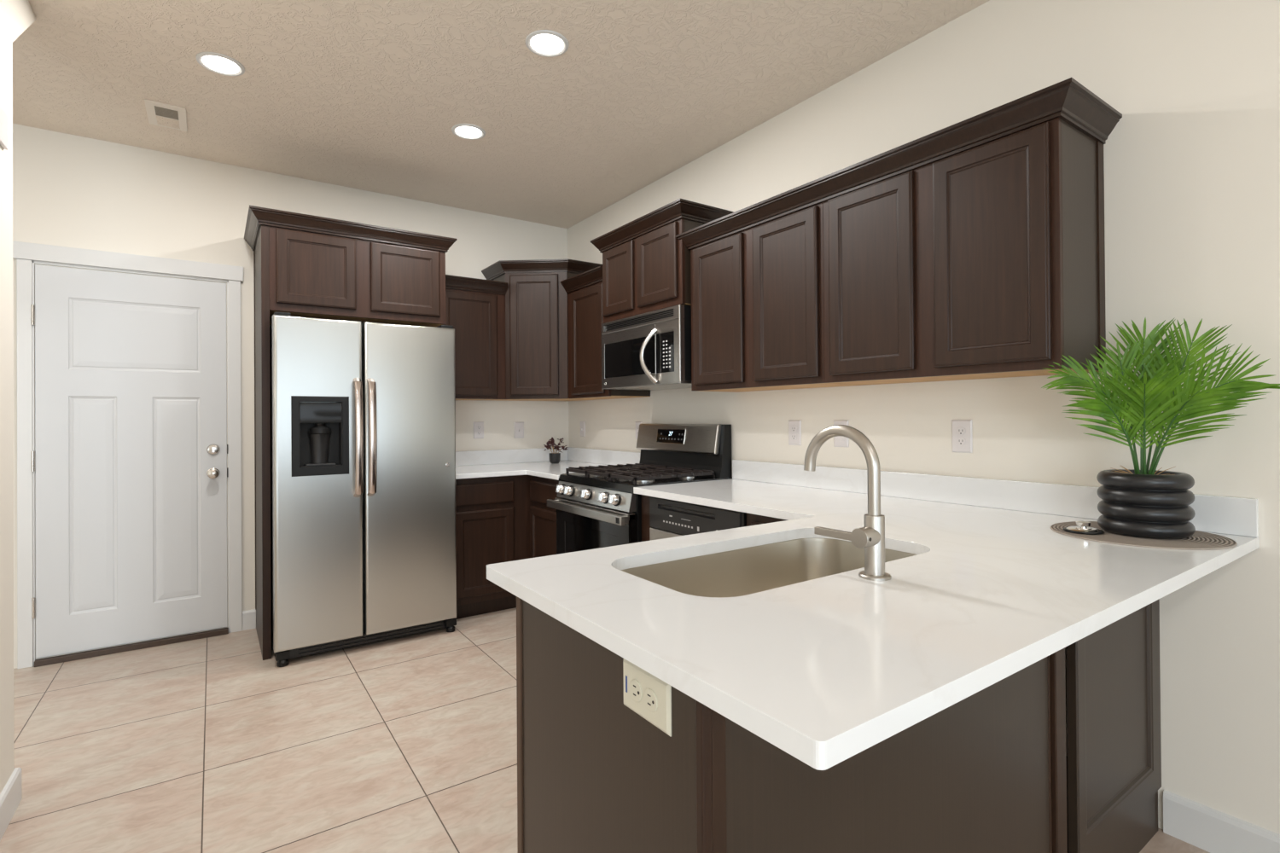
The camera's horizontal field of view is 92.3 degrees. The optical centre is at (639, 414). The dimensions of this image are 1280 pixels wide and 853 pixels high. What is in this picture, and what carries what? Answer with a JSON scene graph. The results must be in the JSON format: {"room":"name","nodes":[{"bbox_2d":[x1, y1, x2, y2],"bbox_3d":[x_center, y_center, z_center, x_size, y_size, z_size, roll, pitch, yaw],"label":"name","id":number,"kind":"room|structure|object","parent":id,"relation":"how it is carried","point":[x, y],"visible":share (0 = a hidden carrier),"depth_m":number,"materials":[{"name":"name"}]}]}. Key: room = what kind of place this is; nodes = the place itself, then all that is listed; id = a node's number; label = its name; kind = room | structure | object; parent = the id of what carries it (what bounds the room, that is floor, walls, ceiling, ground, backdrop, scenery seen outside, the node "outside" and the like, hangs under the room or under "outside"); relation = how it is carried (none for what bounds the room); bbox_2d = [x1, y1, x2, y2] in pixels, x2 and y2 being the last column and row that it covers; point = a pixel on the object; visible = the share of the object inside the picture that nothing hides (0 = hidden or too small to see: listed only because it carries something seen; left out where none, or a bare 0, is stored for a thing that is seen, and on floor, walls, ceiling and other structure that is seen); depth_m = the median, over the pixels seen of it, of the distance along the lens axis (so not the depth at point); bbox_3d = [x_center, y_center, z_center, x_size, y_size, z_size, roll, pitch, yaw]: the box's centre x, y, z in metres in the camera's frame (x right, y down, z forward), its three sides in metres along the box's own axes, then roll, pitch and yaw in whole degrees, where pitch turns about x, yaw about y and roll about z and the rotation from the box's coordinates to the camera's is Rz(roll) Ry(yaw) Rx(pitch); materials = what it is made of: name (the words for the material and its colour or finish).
{"room":"kitchen","nodes":[
{"label":"kitchen","id":0,"kind":"room"},
{"bbox_2d":[0,0,35,794],"bbox_3d":[-1.626,-0.116,1.292,0.120,2.772,2.413,0,0,-35],"label":"wall","id":1,"kind":"structure","parent":0,"point":[16,16],"depth_m":1.96,"materials":[{"name":"white paint"}]},
{"bbox_2d":[0,104,7,150],"bbox_3d":[-1.929,-0.890,1.839,0.010,0.110,0.245,0,0,-35],"label":"door chime","id":2,"kind":"object","parent":1,"relation":"attached to","point":[3,117],"visible":1,"depth_m":1.90,"materials":[{"name":"white plastic"}]},
{"bbox_2d":[0,768,21,841],"bbox_3d":[-1.515,1.212,1.152,0.133,0.112,2.078,0,0,-35],"label":"baseboard","id":3,"kind":"structure","parent":1,"relation":"attached to","point":[10,797],"depth_m":1.93,"materials":[{"name":"white wood"}]},
{"bbox_2d":[12,123,568,669],"bbox_3d":[-3.272,-0.096,3.123,6.700,2.772,0.100,0,0,-35],"label":"wall","id":4,"kind":"structure","parent":0,"point":[69,190],"depth_m":3.64,"materials":[{"name":"white paint"}]},
{"bbox_2d":[12,240,243,669],"bbox_3d":[-2.773,0.204,3.391,0.993,2.168,0.028,0,0,-35],"label":"trim","id":5,"kind":"structure","parent":4,"relation":"attached to","point":[26,254],"depth_m":3.23,"materials":[{"name":"white wood"}]},
{"bbox_2d":[31,264,228,667],"bbox_3d":[-2.755,0.257,3.366,0.836,2.062,0.084,0,0,-35],"label":"door","id":6,"kind":"structure","parent":4,"relation":"in","point":[129,459],"depth_m":3.37,"materials":[{"name":"white wood"}]},
{"bbox_2d":[242,609,255,630],"bbox_3d":[-2.343,1.230,3.687,0.067,0.112,0.013,0,0,-35],"label":"baseboard","id":7,"kind":"structure","parent":4,"relation":"attached to","point":[249,616],"depth_m":3.68,"materials":[{"name":"white wood"}]},
{"bbox_2d":[443,274,507,400],"bbox_3d":[-1.222,-0.508,4.261,0.504,0.806,0.373,0,0,-35],"label":"upper cabinet","id":8,"kind":"object","parent":4,"relation":"attached to","point":[474,307],"visible":0.55,"depth_m":4.17,"materials":[{"name":"brown wood"}]},
{"bbox_2d":[473,421,483,438],"bbox_3d":[-1.180,0.114,4.507,0.078,0.122,0.009,0,0,-35],"label":"wall outlet","id":9,"kind":"object","parent":4,"relation":"attached to","point":[478,426],"visible":1,"depth_m":4.50,"materials":[{"name":"white plastic"}]},
{"bbox_2d":[455,447,567,465],"bbox_3d":[-1.049,0.316,4.589,1.137,0.104,0.019,0,0,-35],"label":"backsplash","id":10,"kind":"structure","parent":4,"relation":"attached to","point":[496,456],"depth_m":4.60,"materials":[{"name":"white stone"}]},
{"bbox_2d":[514,422,523,438],"bbox_3d":[-0.917,0.118,4.686,0.078,0.122,0.016,0,0,-35],"label":"wall switch","id":11,"kind":"object","parent":4,"relation":"attached to","point":[519,427],"visible":1,"depth_m":4.68,"materials":[{"name":"white plastic"}]},
{"bbox_2d":[481,258,602,401],"bbox_3d":[-0.687,-0.586,4.468,0.717,0.956,0.648,0,0,-35],"label":"upper cabinet","id":12,"kind":"object","parent":4,"relation":"attached to","point":[537,333],"visible":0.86,"depth_m":4.26,"materials":[{"name":"brown laminate"}]},
{"bbox_2d":[12,0,989,228],"bbox_3d":[-0.973,-1.564,-0.196,6.700,0.100,8.200,0,0,-35],"label":"ceiling","id":13,"kind":"structure","parent":0,"point":[363,95],"depth_m":2.76,"materials":[{"name":"beige paint"}]},
{"bbox_2d":[144,98,187,131],"bbox_3d":[-2.351,-1.483,3.058,0.158,0.010,0.280,0,0,-35],"label":"ceiling vent","id":14,"kind":"object","parent":13,"relation":"in","point":[159,113],"visible":1,"depth_m":3.04,"materials":[{"name":"white metal"}]},
{"bbox_2d":[195,52,244,75],"bbox_3d":[-1.785,-1.490,2.621,0.174,0.008,0.174,0,0,-35],"label":"recessed light","id":15,"kind":"object","parent":13,"relation":"in","point":[216,62],"visible":1,"depth_m":2.61,"materials":[{"name":"white plastic"}]},
{"bbox_2d":[201,55,239,73],"bbox_3d":[-1.785,-1.488,2.621,0.134,0.004,0.134,0,0,-39],"label":"diffuser","id":16,"kind":"object","parent":15,"relation":"attached to","point":[218,64],"depth_m":2.61,"materials":[{"name":"white plastic"}]},
{"bbox_2d":[451,123,485,139],"bbox_3d":[-0.906,-1.493,3.253,0.174,0.008,0.174,0,0,-35],"label":"recessed light","id":17,"kind":"object","parent":13,"relation":"in","point":[470,131],"visible":1,"depth_m":3.24,"materials":[{"name":"white"}]},
{"bbox_2d":[455,126,482,138],"bbox_3d":[-0.906,-1.492,3.253,0.134,0.004,0.134,0,0,-3],"label":"diffuser","id":18,"kind":"object","parent":17,"relation":"attached to","point":[461,131],"depth_m":3.25,"materials":[{"name":"white plastic"}]},
{"bbox_2d":[525,29,569,57],"bbox_3d":[-0.376,-1.501,2.494,0.174,0.008,0.174,0,0,-35],"label":"recessed light","id":19,"kind":"object","parent":13,"relation":"in","point":[544,43],"visible":1,"depth_m":2.48,"materials":[{"name":"white"}]},
{"bbox_2d":[530,34,564,53],"bbox_3d":[-0.376,-1.499,2.494,0.134,0.004,0.134,0,0,-30],"label":"diffuser","id":20,"kind":"object","parent":19,"relation":"attached to","point":[540,43],"depth_m":2.49,"materials":[{"name":"white plastic"}]},
{"bbox_2d":[0,607,1210,852],"bbox_3d":[-0.952,1.308,-0.210,6.700,0.100,8.200,0,0,-35],"label":"floor","id":21,"kind":"structure","parent":0,"point":[407,744],"depth_m":2.33,"materials":[{"name":"tile"}]},
{"bbox_2d":[244,205,457,660],"bbox_3d":[-1.739,0.107,3.717,1.071,2.351,0.670,0,0,-35],"label":"tall cabinet","id":22,"kind":"object","parent":21,"relation":"on","point":[305,265],"visible":0.98,"depth_m":3.41,"materials":[{"name":"brown laminate"}]},
{"bbox_2d":[269,311,456,667],"bbox_3d":[-1.652,0.381,3.634,0.929,1.800,0.842,0,0,-35],"label":"refrigerator","id":23,"kind":"object","parent":21,"relation":"on","point":[363,518],"visible":0.99,"depth_m":3.31,"materials":[{"name":"grey metal"}]},
{"bbox_2d":[455,475,530,619],"bbox_3d":[-1.114,0.839,4.162,0.534,0.883,0.638,0,0,-35],"label":"base cabinet","id":24,"kind":"object","parent":21,"relation":"on","point":[492,514],"visible":0.59,"depth_m":3.90,"materials":[{"name":"brown laminate"}]},
{"bbox_2d":[529,475,558,558],"bbox_3d":[-0.514,0.835,4.294,0.638,0.883,1.103,0,0,-35],"label":"base cabinet","id":25,"kind":"object","parent":21,"relation":"on","point":[543,518],"visible":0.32,"depth_m":3.89,"materials":[{"name":"brown wood"}]},
{"bbox_2d":[455,460,607,480],"bbox_3d":[-0.729,0.378,4.146,1.157,0.030,1.111,0,0,-35],"label":"countertop","id":26,"kind":"structure","parent":25,"relation":"on","point":[543,469],"depth_m":4.07,"materials":[{"name":"white stone"}]},
{"bbox_2d":[543,437,568,463],"bbox_3d":[-0.636,0.267,4.592,0.180,0.195,0.172,0,0,-35],"label":"potted plant","id":27,"kind":"object","parent":26,"relation":"on","point":[554,457],"visible":1,"depth_m":4.57,"materials":[{"name":"red plant"}]},
{"bbox_2d":[546,423,732,554],"bbox_3d":[-0.019,0.652,3.478,0.731,1.193,0.800,0,0,-35],"label":"range","id":28,"kind":"object","parent":21,"relation":"on","point":[598,507],"visible":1,"depth_m":3.37,"materials":[{"name":"silver metal"}]},
{"bbox_2d":[558,472,732,494],"bbox_3d":[0.012,0.367,3.500,0.655,0.040,0.784,0,0,-35],"label":"cooktop","id":29,"kind":"object","parent":28,"relation":"in","point":[607,485],"depth_m":3.27,"materials":[{"name":"black metal"}]},
{"bbox_2d":[641,494,650,541],"bbox_3d":[0.286,0.824,3.156,0.620,0.883,0.074,0,0,-35],"label":"base cabinet","id":30,"kind":"object","parent":21,"relation":"on","point":[645,499],"visible":0.02,"depth_m":2.98,"materials":[{"name":"brown wood"}]},
{"bbox_2d":[649,496,746,541],"bbox_3d":[0.473,0.826,2.848,0.608,0.873,0.638,0,0,-35],"label":"dishwasher","id":31,"kind":"object","parent":21,"relation":"on","point":[668,518],"visible":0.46,"depth_m":2.71,"materials":[{"name":"grey"}]},
{"bbox_2d":[746,512,787,526],"bbox_3d":[0.797,0.816,2.404,0.637,0.883,0.452,0,0,-35],"label":"base cabinet","id":32,"kind":"object","parent":21,"relation":"on","point":[752,520],"visible":0.06,"depth_m":2.36,"materials":[{"name":"brown wood"}]},
{"bbox_2d":[516,596,1161,852],"bbox_3d":[0.643,0.814,1.608,1.795,0.883,0.654,0,0,-35],"label":"base cabinet","id":33,"kind":"object","parent":21,"relation":"on","point":[991,771],"visible":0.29,"depth_m":1.19,"materials":[{"name":"brown laminate"}]},
{"bbox_2d":[622,658,671,737],"bbox_3d":[0.007,0.431,0.947,0.009,0.078,0.124,0,0,-35],"label":"outlet","id":34,"kind":"object","parent":33,"relation":"attached to","point":[646,695],"visible":0.99,"depth_m":0.93,"materials":[{"name":"beige plastic"}]},
{"bbox_2d":[629,680,642,702],"bbox_3d":[-0.006,0.431,0.961,0.003,0.033,0.033,0,0,-35],"label":"receptacle","id":35,"kind":"object","parent":34,"relation":"attached to","point":[636,686],"depth_m":0.96,"materials":[{"name":"beige plastic"}]},
{"bbox_2d":[644,688,657,712],"bbox_3d":[0.016,0.431,0.929,0.003,0.033,0.033,0,0,-35],"label":"receptacle","id":36,"kind":"object","parent":34,"relation":"attached to","point":[650,695],"depth_m":0.93,"materials":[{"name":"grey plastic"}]},
{"bbox_2d":[486,478,1259,770],"bbox_3d":[0.352,0.360,2.000,1.829,0.030,2.055,0,0,-35],"label":"countertop","id":37,"kind":"structure","parent":33,"relation":"on","point":[824,671],"depth_m":1.09,"materials":[{"name":"white stone"}]},
{"bbox_2d":[621,538,917,597],"bbox_3d":[0.338,0.471,1.505,0.802,0.196,0.417,0,0,-35],"label":"sink","id":38,"kind":"object","parent":37,"relation":"in","point":[752,570],"visible":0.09,"depth_m":1.74,"materials":[{"name":"silver metal"}]},
{"bbox_2d":[803,424,891,581],"bbox_3d":[0.440,0.182,1.345,0.085,0.319,0.214,0,0,-35],"label":"faucet","id":39,"kind":"object","parent":37,"relation":"on","point":[871,537],"visible":1,"depth_m":1.28,"materials":[{"name":"silver metal"}]},
{"bbox_2d":[1050,521,1237,550],"bbox_3d":[1.390,0.334,1.721,0.403,0.004,0.403,0,0,-35],"label":"placemat","id":40,"kind":"object","parent":37,"relation":"on","point":[1199,540],"visible":0.66,"depth_m":1.62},
{"bbox_2d":[1062,520,1104,535],"bbox_3d":[1.256,0.318,1.744,0.096,0.030,0.096,0,0,-35],"label":"stopper","id":41,"kind":"object","parent":40,"relation":"on","point":[1083,528],"visible":1,"depth_m":1.73,"materials":[{"name":"silver plastic"}]},
{"bbox_2d":[1041,317,1279,539],"bbox_3d":[1.374,0.025,1.652,0.451,0.613,0.373,0,0,6],"label":"potted palm","id":42,"kind":"object","parent":40,"relation":"on","point":[1143,503],"visible":1,"depth_m":1.66,"materials":[{"name":"green plant"}]},
{"bbox_2d":[1096,469,1195,539],"bbox_3d":[1.409,0.246,1.719,0.212,0.171,0.212,0,0,-35],"label":"pot","id":43,"kind":"object","parent":42,"relation":"on","point":[1151,503],"depth_m":1.64,"materials":[{"name":"black ceramic"}]},
{"bbox_2d":[1066,756,1068,852],"bbox_3d":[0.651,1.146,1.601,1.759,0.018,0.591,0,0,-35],"label":"base cabinet","id":44,"kind":"object","parent":33,"relation":"attached to","point":[1067,756],"depth_m":1.75,"materials":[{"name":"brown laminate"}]},
{"bbox_2d":[567,0,1279,834],"bbox_3d":[1.777,-0.139,1.638,0.100,2.772,8.100,0,0,-35],"label":"wall","id":45,"kind":"structure","parent":0,"point":[1191,160],"depth_m":1.89,"materials":[{"name":"white paint"}]},
{"bbox_2d":[580,421,585,436],"bbox_3d":[-0.447,0.112,4.739,0.016,0.118,0.078,0,0,-35],"label":"wall switch","id":46,"kind":"object","parent":45,"relation":"attached to","point":[582,423],"visible":1,"depth_m":4.73,"materials":[{"name":"white plastic"}]},
{"bbox_2d":[567,447,640,465],"bbox_3d":[-0.262,0.309,4.471,0.019,0.104,1.111,0,0,-35],"label":"backsplash","id":47,"kind":"structure","parent":45,"relation":"attached to","point":[591,456],"depth_m":4.46,"materials":[{"name":"white stone"}]},
{"bbox_2d":[560,265,650,399],"bbox_3d":[-0.240,-0.515,4.124,0.373,0.806,0.530,0,0,-35],"label":"upper cabinet","id":48,"kind":"object","parent":45,"relation":"attached to","point":[584,290],"visible":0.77,"depth_m":4.03,"materials":[{"name":"brown laminate"}]},
{"bbox_2d":[635,421,642,439],"bbox_3d":[-0.009,0.106,4.115,0.009,0.118,0.078,0,0,-35],"label":"wall outlet","id":49,"kind":"object","parent":45,"relation":"attached to","point":[637,423],"visible":0.61,"depth_m":4.12,"materials":[{"name":"white plastic"}]},
{"bbox_2d":[590,198,733,323],"bbox_3d":[0.118,-0.825,3.572,0.414,0.515,0.893,0,0,-35],"label":"upper cabinet","id":50,"kind":"object","parent":45,"relation":"attached to","point":[646,269],"visible":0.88,"depth_m":3.37,"materials":[{"name":"brown wood"}]},
{"bbox_2d":[601,304,691,390],"bbox_3d":[0.111,-0.360,3.552,0.446,0.404,0.774,0,0,-35],"label":"microwave","id":51,"kind":"object","parent":50,"relation":"attached to","point":[651,351],"visible":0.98,"depth_m":3.37,"materials":[{"name":"silver metal"}]},
{"bbox_2d":[690,202,866,392],"bbox_3d":[0.624,-0.492,2.909,0.339,0.736,0.838,0,0,-35],"label":"upper cabinet","id":52,"kind":"object","parent":45,"relation":"attached to","point":[758,307],"visible":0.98,"depth_m":2.74,"materials":[{"name":"brown wood"}]},
{"bbox_2d":[788,420,801,445],"bbox_3d":[0.756,0.089,3.013,0.009,0.122,0.078,0,0,-35],"label":"wall outlet","id":53,"kind":"object","parent":45,"relation":"attached to","point":[794,427],"visible":1,"depth_m":3.01,"materials":[{"name":"white plastic"}]},
{"bbox_2d":[791,425,797,432],"bbox_3d":[0.753,0.070,3.012,0.003,0.033,0.033,0,0,-35],"label":"receptacle","id":54,"kind":"object","parent":53,"relation":"attached to","point":[794,428],"depth_m":3.01,"materials":[{"name":"grey plastic"}]},
{"bbox_2d":[791,433,797,440],"bbox_3d":[0.753,0.108,3.012,0.003,0.033,0.033,0,0,-35],"label":"receptacle","id":55,"kind":"object","parent":53,"relation":"attached to","point":[794,436],"depth_m":3.01,"materials":[{"name":"grey plastic"}]},
{"bbox_2d":[833,420,849,447],"bbox_3d":[0.910,0.087,2.791,0.009,0.122,0.078,0,0,-35],"label":"wall switch","id":56,"kind":"object","parent":45,"relation":"attached to","point":[839,441],"visible":0.55,"depth_m":2.79,"materials":[{"name":"white plastic"}]},
{"bbox_2d":[951,419,972,453],"bbox_3d":[1.223,0.082,2.341,0.009,0.125,0.078,0,0,-35],"label":"wall outlet","id":57,"kind":"object","parent":45,"relation":"attached to","point":[962,432],"visible":1,"depth_m":2.34,"materials":[{"name":"white plastic"}]},
{"bbox_2d":[956,426,965,435],"bbox_3d":[1.220,0.063,2.339,0.003,0.033,0.033,0,0,-35],"label":"receptacle","id":58,"kind":"object","parent":57,"relation":"attached to","point":[960,430],"depth_m":2.34,"materials":[{"name":"grey plastic"}]},
{"bbox_2d":[956,436,965,445],"bbox_3d":[1.221,0.102,2.339,0.003,0.033,0.033,0,0,-35],"label":"receptacle","id":59,"kind":"object","parent":57,"relation":"attached to","point":[960,440],"depth_m":2.34,"materials":[{"name":"grey plastic"}]},
{"bbox_2d":[822,117,1105,384],"bbox_3d":[1.105,-0.499,2.217,0.339,0.736,0.847,0,0,-35],"label":"upper cabinet","id":60,"kind":"object","parent":45,"relation":"attached to","point":[987,260],"visible":0.98,"depth_m":1.98,"materials":[{"name":"brown wood"}]},
{"bbox_2d":[675,77,1122,250],"bbox_3d":[0.848,-0.896,2.556,0.374,0.076,1.788,0,0,-35],"label":"crown molding","id":61,"kind":"structure","parent":60,"relation":"attached to","point":[1067,100],"depth_m":2.06,"materials":[{"name":"brown wood"}]},
{"bbox_2d":[732,459,1258,537],"bbox_3d":[1.095,0.290,2.517,0.019,0.104,2.055,0,0,-35],"label":"backsplash","id":62,"kind":"structure","parent":45,"relation":"attached to","point":[1239,516],"depth_m":2.24,"materials":[{"name":"white stone"}]},
{"bbox_2d":[1163,790,1279,852],"bbox_3d":[2.781,1.171,0.099,0.014,0.122,4.248,0,0,-35],"label":"baseboard","id":63,"kind":"structure","parent":45,"relation":"attached to","point":[1207,829],"depth_m":1.75,"materials":[{"name":"white wood"}]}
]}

